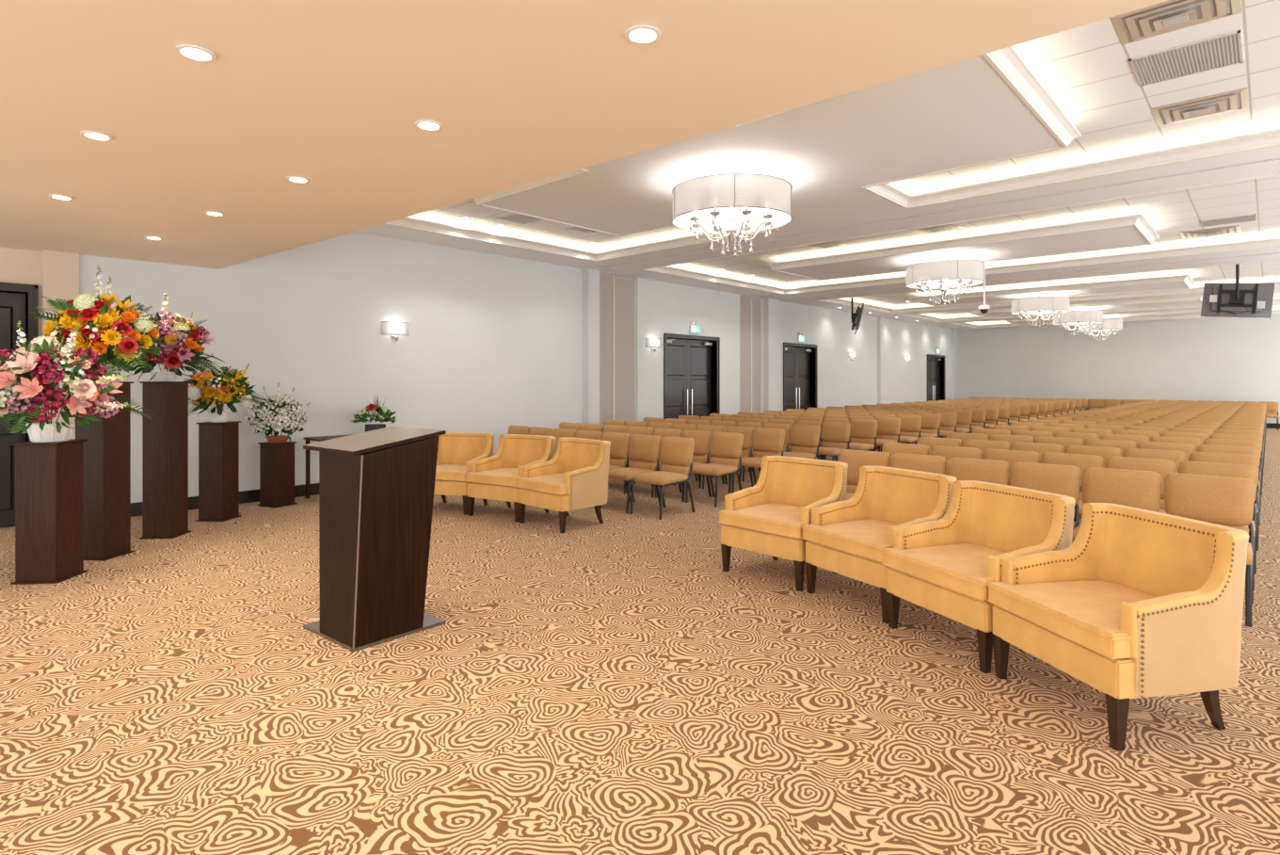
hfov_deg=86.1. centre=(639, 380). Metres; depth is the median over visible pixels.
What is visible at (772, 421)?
chair
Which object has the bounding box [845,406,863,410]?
chair
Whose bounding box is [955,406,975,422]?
chair
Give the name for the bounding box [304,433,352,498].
side table
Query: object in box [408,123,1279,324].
trim
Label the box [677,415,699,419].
chair
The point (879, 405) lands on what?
chair
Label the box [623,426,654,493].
chair
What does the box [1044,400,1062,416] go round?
chair
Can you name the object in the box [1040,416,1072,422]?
chair
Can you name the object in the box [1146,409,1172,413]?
chair
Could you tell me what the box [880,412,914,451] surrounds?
chair
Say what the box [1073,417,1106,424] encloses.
chair
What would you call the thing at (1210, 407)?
chair
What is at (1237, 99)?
air diffuser
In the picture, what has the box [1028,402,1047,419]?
chair
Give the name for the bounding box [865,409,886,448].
chair
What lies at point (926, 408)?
chair
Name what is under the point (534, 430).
chair
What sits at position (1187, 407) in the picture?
chair
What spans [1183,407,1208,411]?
chair
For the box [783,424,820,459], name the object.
chair
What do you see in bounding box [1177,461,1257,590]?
chair
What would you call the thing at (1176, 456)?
chair
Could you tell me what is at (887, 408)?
chair
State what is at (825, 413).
chair
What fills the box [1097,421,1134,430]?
chair
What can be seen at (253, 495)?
baseboard
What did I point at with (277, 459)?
pedestal
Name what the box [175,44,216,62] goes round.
recessed light
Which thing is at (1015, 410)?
chair
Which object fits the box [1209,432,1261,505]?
chair
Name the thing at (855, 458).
chair
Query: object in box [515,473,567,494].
seat cushion
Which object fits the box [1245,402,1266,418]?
chair
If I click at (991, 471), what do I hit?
chair
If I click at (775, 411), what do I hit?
chair
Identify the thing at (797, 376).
door
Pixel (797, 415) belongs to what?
chair
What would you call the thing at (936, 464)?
chair
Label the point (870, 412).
chair
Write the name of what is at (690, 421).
chair
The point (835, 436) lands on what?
chair
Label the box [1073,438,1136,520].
chair
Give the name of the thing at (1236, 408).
chair
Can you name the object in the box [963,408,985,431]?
chair
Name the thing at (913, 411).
chair
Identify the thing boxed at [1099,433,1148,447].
chair
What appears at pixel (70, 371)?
flower arrangement
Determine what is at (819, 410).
chair
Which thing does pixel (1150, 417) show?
chair
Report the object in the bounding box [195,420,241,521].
pedestal
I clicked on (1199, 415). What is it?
chair
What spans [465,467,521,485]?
seat cushion
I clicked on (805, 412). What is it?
chair
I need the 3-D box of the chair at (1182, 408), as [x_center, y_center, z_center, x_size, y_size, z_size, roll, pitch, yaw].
[12.439,1.009,16.015,0.452,0.788,0.563,0,0,43]
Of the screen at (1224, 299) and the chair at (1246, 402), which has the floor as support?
the chair at (1246, 402)
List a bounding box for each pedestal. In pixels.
[10,438,87,584]
[75,381,134,560]
[139,381,191,539]
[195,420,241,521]
[257,441,297,507]
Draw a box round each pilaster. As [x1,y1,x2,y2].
[583,268,599,424]
[763,297,779,410]
[877,316,883,403]
[951,328,957,399]
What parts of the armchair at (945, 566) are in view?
leg, arm, seat, nailhead trim, leg, backrest and arm, arm, nailhead trim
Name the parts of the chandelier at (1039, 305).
central stem, shade frame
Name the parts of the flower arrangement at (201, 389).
pot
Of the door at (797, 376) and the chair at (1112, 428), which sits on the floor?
the chair at (1112, 428)
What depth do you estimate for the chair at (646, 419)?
11.29 m
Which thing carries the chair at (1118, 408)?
on the floor
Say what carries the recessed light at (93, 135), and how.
in the ceiling at (332, 94)
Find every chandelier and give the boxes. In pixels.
[672,173,792,256]
[905,256,984,304]
[1010,293,1070,327]
[1052,307,1103,335]
[1077,319,1122,340]
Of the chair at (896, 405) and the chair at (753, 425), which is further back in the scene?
the chair at (896, 405)
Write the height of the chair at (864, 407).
0.788 m
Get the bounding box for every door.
[0,282,38,527]
[663,333,719,418]
[783,342,817,411]
[926,353,944,400]
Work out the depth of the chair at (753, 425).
9.98 m
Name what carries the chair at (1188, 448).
on the floor
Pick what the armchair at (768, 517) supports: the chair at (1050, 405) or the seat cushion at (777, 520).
the seat cushion at (777, 520)
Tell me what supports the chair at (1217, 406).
on the floor
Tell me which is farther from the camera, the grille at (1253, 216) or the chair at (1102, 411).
the chair at (1102, 411)
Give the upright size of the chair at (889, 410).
0.788 m
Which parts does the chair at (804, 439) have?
seat, backrest, frame, backrest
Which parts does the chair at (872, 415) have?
backrest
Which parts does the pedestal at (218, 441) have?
plate, plate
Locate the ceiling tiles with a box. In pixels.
[415,0,1279,322]
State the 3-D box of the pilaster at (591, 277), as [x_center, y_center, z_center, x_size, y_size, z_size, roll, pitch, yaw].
[-0.828,-0.250,11.738,0.130,3.300,0.260,0,0,43]
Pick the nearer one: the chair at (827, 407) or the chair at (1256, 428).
the chair at (1256, 428)
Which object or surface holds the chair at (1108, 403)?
on the floor
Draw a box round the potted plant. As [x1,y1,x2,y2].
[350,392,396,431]
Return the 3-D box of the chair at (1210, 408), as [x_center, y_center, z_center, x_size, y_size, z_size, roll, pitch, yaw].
[12.498,1.009,14.711,0.452,0.788,0.563,0,0,43]
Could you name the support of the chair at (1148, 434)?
on the floor
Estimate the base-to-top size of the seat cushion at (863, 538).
0.090 m
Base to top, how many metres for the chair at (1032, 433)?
0.788 m
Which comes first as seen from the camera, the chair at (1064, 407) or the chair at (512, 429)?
the chair at (512, 429)
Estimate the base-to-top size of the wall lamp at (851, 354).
0.265 m
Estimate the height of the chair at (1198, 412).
0.788 m
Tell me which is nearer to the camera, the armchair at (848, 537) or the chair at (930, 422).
the armchair at (848, 537)
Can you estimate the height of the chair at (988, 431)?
0.788 m
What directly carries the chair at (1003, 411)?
on the floor
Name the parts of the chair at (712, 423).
backrest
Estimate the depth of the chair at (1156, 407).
16.45 m
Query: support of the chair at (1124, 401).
on the floor
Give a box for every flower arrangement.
[0,320,151,442]
[30,265,166,374]
[106,292,231,381]
[181,352,266,422]
[244,382,310,442]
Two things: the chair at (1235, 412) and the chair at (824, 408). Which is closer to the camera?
the chair at (1235, 412)
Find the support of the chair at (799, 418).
on the floor
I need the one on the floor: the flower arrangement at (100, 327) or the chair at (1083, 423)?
the chair at (1083, 423)
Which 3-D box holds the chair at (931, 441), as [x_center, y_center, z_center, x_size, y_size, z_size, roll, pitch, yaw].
[3.039,1.009,7.161,0.452,0.788,0.563,0,0,42]
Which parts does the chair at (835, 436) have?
seat, backrest, backrest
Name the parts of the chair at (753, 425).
backrest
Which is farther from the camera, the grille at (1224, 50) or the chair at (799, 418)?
the chair at (799, 418)
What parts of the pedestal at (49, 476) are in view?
plate, plate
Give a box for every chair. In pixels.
[493,425,529,455]
[528,426,552,435]
[551,428,576,453]
[559,421,580,430]
[575,430,602,439]
[579,423,603,431]
[600,433,661,513]
[601,432,630,501]
[602,424,627,432]
[603,419,625,426]
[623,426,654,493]
[624,420,647,427]
[624,421,671,467]
[626,428,682,496]
[629,435,695,519]
[642,416,664,423]
[655,429,711,501]
[664,417,687,423]
[671,423,697,484]
[673,424,724,488]
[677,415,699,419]
[685,431,743,507]
[686,418,710,425]
[698,416,720,421]
[702,426,753,492]
[709,413,730,418]
[709,420,735,477]
[715,421,761,479]
[720,416,744,423]
[729,414,751,418]
[731,427,784,493]
[737,411,757,416]
[742,422,789,480]
[743,417,767,471]
[751,415,773,420]
[751,418,794,471]
[757,412,778,417]
[763,410,783,415]
[773,416,798,421]
[778,413,800,417]
[783,410,802,415]
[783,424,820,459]
[785,419,821,459]
[786,408,805,413]
[797,416,822,458]
[800,414,823,419]
[802,411,824,416]
[805,409,825,413]
[807,407,826,410]
[816,421,850,461]
[819,417,848,460]
[823,415,847,460]
[824,412,847,415]
[825,409,846,413]
[826,406,845,408]
[826,407,845,410]
[834,416,874,461]
[835,418,877,461]
[838,448,890,499]
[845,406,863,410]
[845,408,865,412]
[846,410,867,450]
[847,413,870,450]
[862,405,880,408]
[864,407,883,410]
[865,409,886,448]
[868,411,891,451]
[871,414,895,447]
[873,416,900,449]
[877,409,909,448]
[879,404,895,406]
[880,406,899,409]
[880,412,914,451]
[881,442,929,457]
[884,407,904,411]
[889,452,946,474]
[894,403,911,406]
[896,414,921,443]
[900,406,920,409]
[900,410,932,443]
[904,408,926,444]
[905,413,940,444]
[915,405,934,407]
[916,436,961,455]
[920,407,941,410]
[926,409,948,437]
[929,404,947,407]
[929,445,981,474]
[932,411,957,435]
[941,409,972,437]
[942,407,962,437]
[945,457,1009,485]
[946,432,988,447]
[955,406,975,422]
[961,439,1009,459]
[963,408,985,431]
[968,405,988,420]
[970,407,998,432]
[971,428,1010,440]
[982,448,1039,485]
[989,405,1009,425]
[989,433,1033,449]
[992,424,1029,431]
[1000,404,1020,424]
[1009,403,1029,425]
[1009,461,1080,528]
[1010,421,1045,429]
[1010,430,1053,442]
[1010,441,1063,457]
[1021,402,1039,419]
[1027,418,1060,426]
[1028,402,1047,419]
[1029,426,1069,435]
[1034,436,1082,452]
[1037,401,1055,416]
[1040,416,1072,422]
[1040,451,1103,517]
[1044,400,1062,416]
[1046,422,1084,431]
[1052,400,1069,415]
[1053,432,1098,445]
[1055,415,1084,420]
[1060,419,1095,427]
[1064,445,1121,467]
[1065,399,1081,413]
[1065,413,1093,417]
[1067,400,1075,413]
[1070,427,1112,439]
[1072,398,1087,411]
[1072,466,1161,543]
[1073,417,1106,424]
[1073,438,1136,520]
[1075,411,1103,415]
[1084,424,1123,433]
[1085,409,1110,414]
[1085,416,1115,421]
[1088,399,1103,410]
[1093,408,1118,412]
[1094,414,1124,418]
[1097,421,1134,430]
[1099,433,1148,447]
[1102,407,1124,410]
[1104,399,1120,407]
[1104,412,1132,416]
[1104,456,1175,512]
[1107,418,1141,426]
[1112,410,1138,415]
[1113,429,1158,441]
[1117,416,1150,422]
[1119,409,1144,413]
[1121,399,1138,404]
[1122,448,1186,473]
[1124,425,1166,435]
[1125,407,1150,411]
[1125,415,1156,419]
[1132,406,1155,409]
[1133,413,1162,417]
[1135,422,1173,431]
[1136,441,1195,461]
[1137,405,1160,408]
[1139,411,1167,415]
[1143,419,1180,427]
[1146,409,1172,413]
[1149,435,1201,451]
[1151,417,1185,424]
[1152,408,1177,412]
[1156,407,1181,410]
[1157,415,1190,421]
[1159,431,1208,444]
[1161,405,1184,409]
[1163,472,1254,626]
[1168,404,1188,407]
[1168,427,1212,438]
[1174,410,1201,414]
[1175,424,1216,433]
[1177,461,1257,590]
[1178,409,1204,413]
[1181,421,1220,429]
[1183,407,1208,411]
[1186,406,1210,409]
[1186,418,1223,426]
[1188,451,1259,550]
[1189,405,1213,408]
[1196,414,1228,419]
[1196,444,1259,514]
[1202,438,1260,525]
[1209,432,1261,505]
[1210,408,1235,412]
[1212,407,1237,410]
[1214,429,1262,495]
[1215,405,1239,409]
[1217,404,1240,407]
[1217,425,1263,467]
[1221,422,1263,482]
[1224,419,1263,444]
[1228,417,1263,466]
[1230,415,1263,435]
[1232,413,1264,457]
[1233,412,1264,442]
[1235,410,1264,427]
[1237,408,1265,413]
[1238,407,1265,443]
[1240,406,1265,428]
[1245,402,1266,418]
[1246,401,1266,431]
[1259,400,1278,430]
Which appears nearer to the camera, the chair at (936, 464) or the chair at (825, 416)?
the chair at (936, 464)
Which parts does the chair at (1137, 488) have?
seat, backrest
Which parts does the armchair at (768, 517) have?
leg, arm, seat, nailhead trim, backrest and arm, leg, arm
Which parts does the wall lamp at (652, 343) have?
lamp shade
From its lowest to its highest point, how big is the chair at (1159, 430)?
0.788 m
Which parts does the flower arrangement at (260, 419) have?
pot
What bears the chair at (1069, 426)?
on the floor
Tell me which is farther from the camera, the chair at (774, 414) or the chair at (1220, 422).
the chair at (774, 414)
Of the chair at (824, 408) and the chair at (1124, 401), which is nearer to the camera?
the chair at (824, 408)
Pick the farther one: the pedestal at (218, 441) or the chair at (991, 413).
the chair at (991, 413)
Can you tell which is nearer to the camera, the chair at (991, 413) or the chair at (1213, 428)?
the chair at (1213, 428)
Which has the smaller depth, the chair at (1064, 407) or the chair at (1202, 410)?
the chair at (1202, 410)
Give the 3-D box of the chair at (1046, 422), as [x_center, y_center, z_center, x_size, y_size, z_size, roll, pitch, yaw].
[6.153,1.009,10.547,0.452,0.788,0.563,0,0,42]
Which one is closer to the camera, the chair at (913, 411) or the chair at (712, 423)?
the chair at (712, 423)
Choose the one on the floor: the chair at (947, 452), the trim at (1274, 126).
the chair at (947, 452)
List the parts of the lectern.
plate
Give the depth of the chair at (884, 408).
16.06 m
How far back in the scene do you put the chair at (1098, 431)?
8.70 m
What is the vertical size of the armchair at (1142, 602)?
0.805 m
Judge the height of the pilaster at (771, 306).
3.300 m
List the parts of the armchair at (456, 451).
leg, seat, nailhead trim, leg, backrest and arm, arm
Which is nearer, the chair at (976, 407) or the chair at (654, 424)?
the chair at (654, 424)
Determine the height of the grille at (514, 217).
0.012 m
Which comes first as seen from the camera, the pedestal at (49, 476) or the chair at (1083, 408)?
the pedestal at (49, 476)
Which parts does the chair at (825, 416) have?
backrest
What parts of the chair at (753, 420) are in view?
backrest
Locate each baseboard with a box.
[130,482,319,516]
[1266,422,1279,428]
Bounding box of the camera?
[978,262,990,313]
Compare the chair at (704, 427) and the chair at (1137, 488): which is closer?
the chair at (1137, 488)
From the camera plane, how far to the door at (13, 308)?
6.54 m
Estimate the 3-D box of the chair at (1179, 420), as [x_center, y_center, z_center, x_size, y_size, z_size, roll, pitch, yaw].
[8.421,1.009,10.961,0.452,0.788,0.563,0,0,43]
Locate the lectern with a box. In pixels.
[303,426,445,652]
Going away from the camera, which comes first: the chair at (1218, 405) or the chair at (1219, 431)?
the chair at (1219, 431)
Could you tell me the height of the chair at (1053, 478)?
0.788 m
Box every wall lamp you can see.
[381,320,408,341]
[645,337,660,351]
[848,351,855,360]
[903,354,910,363]
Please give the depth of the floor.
2.84 m
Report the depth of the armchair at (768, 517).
5.01 m
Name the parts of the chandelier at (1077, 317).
shade frame, central stem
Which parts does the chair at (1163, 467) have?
backrest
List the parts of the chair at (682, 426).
backrest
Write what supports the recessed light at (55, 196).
in the ceiling at (332, 94)
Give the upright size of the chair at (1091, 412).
0.788 m
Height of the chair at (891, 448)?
0.788 m
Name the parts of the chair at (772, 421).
backrest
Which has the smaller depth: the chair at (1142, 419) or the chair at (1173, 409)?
the chair at (1142, 419)
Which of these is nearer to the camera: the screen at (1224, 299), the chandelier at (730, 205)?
the chandelier at (730, 205)
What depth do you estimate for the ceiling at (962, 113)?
6.73 m
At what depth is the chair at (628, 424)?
10.29 m
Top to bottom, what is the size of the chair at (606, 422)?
0.788 m
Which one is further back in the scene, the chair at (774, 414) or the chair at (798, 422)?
the chair at (774, 414)
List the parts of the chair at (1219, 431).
backrest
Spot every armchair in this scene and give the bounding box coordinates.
[433,432,494,514]
[465,433,556,522]
[514,437,610,532]
[718,455,847,591]
[801,465,957,623]
[881,480,1075,672]
[986,502,1249,751]
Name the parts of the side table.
leg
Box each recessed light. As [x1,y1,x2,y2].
[48,193,73,200]
[80,130,112,140]
[144,236,162,239]
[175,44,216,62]
[204,210,224,215]
[286,176,309,182]
[415,119,442,130]
[624,24,660,44]
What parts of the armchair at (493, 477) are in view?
leg, arm, seat, nailhead trim, backrest and arm, leg, arm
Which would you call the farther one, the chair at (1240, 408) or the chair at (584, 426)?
the chair at (1240, 408)
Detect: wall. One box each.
[0,247,79,441]
[79,231,961,502]
[961,315,1279,423]
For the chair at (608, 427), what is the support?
on the floor
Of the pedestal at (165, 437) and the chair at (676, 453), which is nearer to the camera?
the pedestal at (165, 437)
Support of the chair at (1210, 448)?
on the floor
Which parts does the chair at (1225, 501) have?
backrest, backrest, leg, seat, frame, leg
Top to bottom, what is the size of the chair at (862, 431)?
0.788 m
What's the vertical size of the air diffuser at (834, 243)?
0.040 m
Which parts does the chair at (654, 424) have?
backrest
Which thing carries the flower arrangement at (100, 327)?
on the pedestal at (107, 446)
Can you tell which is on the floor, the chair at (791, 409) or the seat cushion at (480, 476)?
the chair at (791, 409)
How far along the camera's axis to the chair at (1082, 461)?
5.65 m
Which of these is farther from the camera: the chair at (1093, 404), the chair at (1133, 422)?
the chair at (1093, 404)
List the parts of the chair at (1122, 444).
backrest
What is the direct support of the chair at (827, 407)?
on the floor
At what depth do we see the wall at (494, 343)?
9.83 m
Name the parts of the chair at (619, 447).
backrest, seat, backrest, leg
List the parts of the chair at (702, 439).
seat, leg, backrest, backrest, leg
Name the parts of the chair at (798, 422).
backrest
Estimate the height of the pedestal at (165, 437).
1.390 m
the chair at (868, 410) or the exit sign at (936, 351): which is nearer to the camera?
the chair at (868, 410)
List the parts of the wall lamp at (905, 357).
lamp shade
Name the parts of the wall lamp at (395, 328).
lamp shade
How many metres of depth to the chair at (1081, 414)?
12.70 m
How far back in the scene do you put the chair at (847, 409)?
14.73 m
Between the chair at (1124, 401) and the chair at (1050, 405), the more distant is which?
the chair at (1124, 401)
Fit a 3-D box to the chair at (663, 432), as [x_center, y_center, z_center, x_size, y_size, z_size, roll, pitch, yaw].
[0.182,1.009,8.539,0.452,0.788,0.563,0,0,43]
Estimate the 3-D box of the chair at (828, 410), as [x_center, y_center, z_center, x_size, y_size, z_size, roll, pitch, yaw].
[3.859,1.009,13.906,0.452,0.788,0.563,0,0,42]
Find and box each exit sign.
[688,320,700,333]
[797,332,804,341]
[934,346,939,353]
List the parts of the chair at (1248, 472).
backrest, seat, leg, frame, leg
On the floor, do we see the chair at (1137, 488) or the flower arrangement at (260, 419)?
the chair at (1137, 488)
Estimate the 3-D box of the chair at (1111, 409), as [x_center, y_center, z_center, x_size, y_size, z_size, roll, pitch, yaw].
[9.889,1.009,14.610,0.452,0.788,0.563,0,0,42]
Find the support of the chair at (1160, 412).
on the floor
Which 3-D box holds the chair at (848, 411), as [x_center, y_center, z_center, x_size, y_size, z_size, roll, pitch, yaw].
[4.200,1.009,13.593,0.452,0.788,0.563,0,0,43]
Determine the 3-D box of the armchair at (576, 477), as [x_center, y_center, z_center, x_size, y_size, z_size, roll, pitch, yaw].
[-0.734,0.998,6.725,0.735,0.805,0.693,0,0,44]
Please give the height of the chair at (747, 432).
0.788 m
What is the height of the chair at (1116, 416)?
0.788 m
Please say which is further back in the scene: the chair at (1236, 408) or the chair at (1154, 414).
the chair at (1236, 408)
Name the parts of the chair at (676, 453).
leg, seat, leg, leg, backrest, frame, backrest, leg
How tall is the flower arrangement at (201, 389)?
0.698 m
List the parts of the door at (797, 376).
panel, handle, handle, panel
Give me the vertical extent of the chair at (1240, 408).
0.788 m
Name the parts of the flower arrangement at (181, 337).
pot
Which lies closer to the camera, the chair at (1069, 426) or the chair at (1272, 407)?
the chair at (1069, 426)
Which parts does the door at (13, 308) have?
panel, frame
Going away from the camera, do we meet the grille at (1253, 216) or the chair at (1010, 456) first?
the chair at (1010, 456)
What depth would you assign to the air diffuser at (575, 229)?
9.52 m
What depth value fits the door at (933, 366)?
24.28 m
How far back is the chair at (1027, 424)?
10.01 m
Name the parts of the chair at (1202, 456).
backrest, frame, leg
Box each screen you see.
[850,297,863,334]
[1200,263,1275,318]
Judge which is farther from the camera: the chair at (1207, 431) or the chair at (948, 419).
the chair at (948, 419)
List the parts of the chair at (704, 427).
leg, backrest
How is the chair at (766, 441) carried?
on the floor
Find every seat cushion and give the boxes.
[435,464,469,479]
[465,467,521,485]
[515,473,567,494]
[719,502,804,537]
[802,518,898,560]
[882,543,1005,598]
[987,580,1156,656]
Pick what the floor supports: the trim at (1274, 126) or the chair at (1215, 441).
the chair at (1215, 441)
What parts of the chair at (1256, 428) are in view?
backrest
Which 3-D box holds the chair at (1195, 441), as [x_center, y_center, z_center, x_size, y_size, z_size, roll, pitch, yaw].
[5.648,1.009,7.262,0.452,0.788,0.563,0,0,43]
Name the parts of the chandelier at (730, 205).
arm, arm, arm, arm, central stem, arm, arm, arm, arm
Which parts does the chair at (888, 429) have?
seat, backrest, backrest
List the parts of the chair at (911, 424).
backrest, seat, backrest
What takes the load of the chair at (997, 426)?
on the floor
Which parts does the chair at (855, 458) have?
seat, backrest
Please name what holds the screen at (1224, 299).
hanging from the ceiling tiles
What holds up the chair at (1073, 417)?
on the floor
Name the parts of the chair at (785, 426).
leg, backrest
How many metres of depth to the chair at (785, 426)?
9.60 m
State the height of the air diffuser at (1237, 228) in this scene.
0.040 m
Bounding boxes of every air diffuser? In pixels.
[565,226,599,234]
[807,240,847,248]
[910,223,962,234]
[1110,0,1241,45]
[1150,87,1248,126]
[1179,224,1241,238]
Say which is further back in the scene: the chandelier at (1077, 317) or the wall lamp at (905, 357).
the wall lamp at (905, 357)
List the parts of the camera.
rod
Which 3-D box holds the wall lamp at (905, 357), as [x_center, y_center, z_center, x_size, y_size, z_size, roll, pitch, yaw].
[8.588,-0.665,21.990,0.113,0.265,0.387,0,0,43]
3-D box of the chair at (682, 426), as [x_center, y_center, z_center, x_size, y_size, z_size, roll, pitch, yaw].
[0.464,1.009,9.529,0.452,0.788,0.563,0,0,42]
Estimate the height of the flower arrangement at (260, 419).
0.678 m
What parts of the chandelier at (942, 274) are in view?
arm, central stem, shade frame, arm, arm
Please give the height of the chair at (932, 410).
0.788 m
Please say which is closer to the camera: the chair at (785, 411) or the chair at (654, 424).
the chair at (654, 424)
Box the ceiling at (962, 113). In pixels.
[356,54,1279,330]
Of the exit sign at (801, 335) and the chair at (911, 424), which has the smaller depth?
the chair at (911, 424)
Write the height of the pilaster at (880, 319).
3.300 m
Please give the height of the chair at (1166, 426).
0.788 m
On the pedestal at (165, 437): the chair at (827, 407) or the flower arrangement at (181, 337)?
the flower arrangement at (181, 337)
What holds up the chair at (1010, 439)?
on the floor
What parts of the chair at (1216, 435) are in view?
backrest, leg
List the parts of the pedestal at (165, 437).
plate, plate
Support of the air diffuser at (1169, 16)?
attached to the ceiling tiles
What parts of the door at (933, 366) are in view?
panel, panel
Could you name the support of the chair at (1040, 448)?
on the floor
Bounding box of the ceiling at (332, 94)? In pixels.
[0,0,1168,269]
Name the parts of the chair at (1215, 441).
backrest, leg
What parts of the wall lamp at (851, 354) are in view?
lamp shade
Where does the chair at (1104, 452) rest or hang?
on the floor
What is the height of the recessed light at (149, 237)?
0.012 m
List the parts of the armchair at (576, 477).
leg, arm, seat, leg, nailhead trim, arm, backrest and arm, leg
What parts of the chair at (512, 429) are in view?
backrest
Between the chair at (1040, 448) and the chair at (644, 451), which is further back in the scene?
the chair at (644, 451)
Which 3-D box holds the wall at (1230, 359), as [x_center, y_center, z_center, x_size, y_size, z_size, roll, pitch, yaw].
[16.159,-0.400,22.500,10.570,3.600,0.200,0,0,43]
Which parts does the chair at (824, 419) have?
backrest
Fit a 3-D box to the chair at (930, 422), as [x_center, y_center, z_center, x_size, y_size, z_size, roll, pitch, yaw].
[5.222,1.009,12.652,0.452,0.788,0.563,0,0,43]
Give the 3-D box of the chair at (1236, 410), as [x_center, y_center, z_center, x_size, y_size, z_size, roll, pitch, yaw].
[12.216,1.009,13.721,0.452,0.788,0.563,0,0,42]
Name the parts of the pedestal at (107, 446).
plate, plate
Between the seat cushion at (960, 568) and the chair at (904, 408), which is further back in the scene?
the chair at (904, 408)
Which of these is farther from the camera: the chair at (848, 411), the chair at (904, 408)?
the chair at (904, 408)
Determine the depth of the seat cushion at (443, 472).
7.19 m
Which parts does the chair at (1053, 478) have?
backrest, frame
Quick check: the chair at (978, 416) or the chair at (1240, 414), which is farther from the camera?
the chair at (978, 416)
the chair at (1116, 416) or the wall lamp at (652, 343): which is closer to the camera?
the chair at (1116, 416)
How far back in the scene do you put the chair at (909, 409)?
14.80 m
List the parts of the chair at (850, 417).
backrest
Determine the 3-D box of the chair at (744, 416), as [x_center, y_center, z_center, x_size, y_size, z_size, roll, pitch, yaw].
[1.650,1.009,12.188,0.452,0.788,0.563,0,0,43]
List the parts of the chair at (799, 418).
backrest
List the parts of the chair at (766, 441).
leg, seat, leg, backrest, backrest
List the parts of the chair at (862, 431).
seat, backrest, frame, backrest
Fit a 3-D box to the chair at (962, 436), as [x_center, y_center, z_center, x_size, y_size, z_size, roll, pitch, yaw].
[3.662,1.009,7.838,0.452,0.788,0.563,0,0,43]
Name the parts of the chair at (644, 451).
leg, seat, backrest, frame, backrest, leg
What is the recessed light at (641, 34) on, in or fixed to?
in the ceiling at (332, 94)
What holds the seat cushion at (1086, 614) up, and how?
on the armchair at (1142, 602)
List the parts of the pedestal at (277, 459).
plate, plate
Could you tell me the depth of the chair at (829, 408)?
15.05 m
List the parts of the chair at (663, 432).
leg, backrest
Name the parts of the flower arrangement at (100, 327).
pot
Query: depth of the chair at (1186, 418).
11.77 m
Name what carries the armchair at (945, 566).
on the floor
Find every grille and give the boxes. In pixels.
[496,212,540,223]
[1128,30,1243,86]
[1200,213,1256,226]
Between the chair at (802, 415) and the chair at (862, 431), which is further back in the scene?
the chair at (802, 415)
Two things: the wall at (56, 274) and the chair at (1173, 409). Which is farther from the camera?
the chair at (1173, 409)
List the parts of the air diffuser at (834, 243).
plate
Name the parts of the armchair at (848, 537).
leg, arm, seat, nailhead trim, leg, backrest and arm, arm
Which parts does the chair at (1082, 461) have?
backrest, seat, backrest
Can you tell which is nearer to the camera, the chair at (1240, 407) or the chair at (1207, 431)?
the chair at (1207, 431)
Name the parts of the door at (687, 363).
panel, handle, handle, panel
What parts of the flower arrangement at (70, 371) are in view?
pot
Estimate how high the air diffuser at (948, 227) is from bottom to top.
0.040 m
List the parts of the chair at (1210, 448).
backrest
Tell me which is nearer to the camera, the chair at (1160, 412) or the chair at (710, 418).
the chair at (710, 418)
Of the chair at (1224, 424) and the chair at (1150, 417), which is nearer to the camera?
the chair at (1224, 424)
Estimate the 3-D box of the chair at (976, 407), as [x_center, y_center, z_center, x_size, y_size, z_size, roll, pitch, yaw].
[7.995,1.009,16.352,0.452,0.788,0.563,0,0,42]
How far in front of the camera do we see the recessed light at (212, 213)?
5.07 m
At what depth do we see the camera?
11.32 m
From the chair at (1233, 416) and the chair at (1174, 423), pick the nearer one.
the chair at (1174, 423)
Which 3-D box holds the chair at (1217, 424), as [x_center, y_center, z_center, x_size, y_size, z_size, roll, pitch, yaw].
[8.139,1.009,9.971,0.452,0.788,0.563,0,0,42]
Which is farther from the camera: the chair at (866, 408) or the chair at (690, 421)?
the chair at (866, 408)
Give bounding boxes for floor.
[0,427,1279,854]
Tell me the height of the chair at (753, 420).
0.788 m
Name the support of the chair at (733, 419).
on the floor
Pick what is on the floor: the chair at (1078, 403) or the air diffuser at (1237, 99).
the chair at (1078, 403)
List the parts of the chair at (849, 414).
backrest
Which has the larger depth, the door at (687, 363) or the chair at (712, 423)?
the door at (687, 363)
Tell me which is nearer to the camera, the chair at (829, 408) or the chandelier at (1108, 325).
the chair at (829, 408)
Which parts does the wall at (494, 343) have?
panel, panel, panel, panel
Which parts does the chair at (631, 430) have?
backrest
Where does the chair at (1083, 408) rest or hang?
on the floor
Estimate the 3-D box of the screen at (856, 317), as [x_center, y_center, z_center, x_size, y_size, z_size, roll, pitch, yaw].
[4.993,-1.594,15.826,0.289,1.013,0.931,0,0,13]
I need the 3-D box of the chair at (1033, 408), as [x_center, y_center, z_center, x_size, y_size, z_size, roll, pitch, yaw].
[10.204,1.009,18.070,0.452,0.788,0.563,0,0,42]
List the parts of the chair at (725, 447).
leg, leg, seat, leg, backrest, frame, backrest, leg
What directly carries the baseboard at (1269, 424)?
attached to the wall at (1230, 359)
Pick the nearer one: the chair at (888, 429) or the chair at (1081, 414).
the chair at (888, 429)
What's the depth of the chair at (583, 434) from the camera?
8.30 m

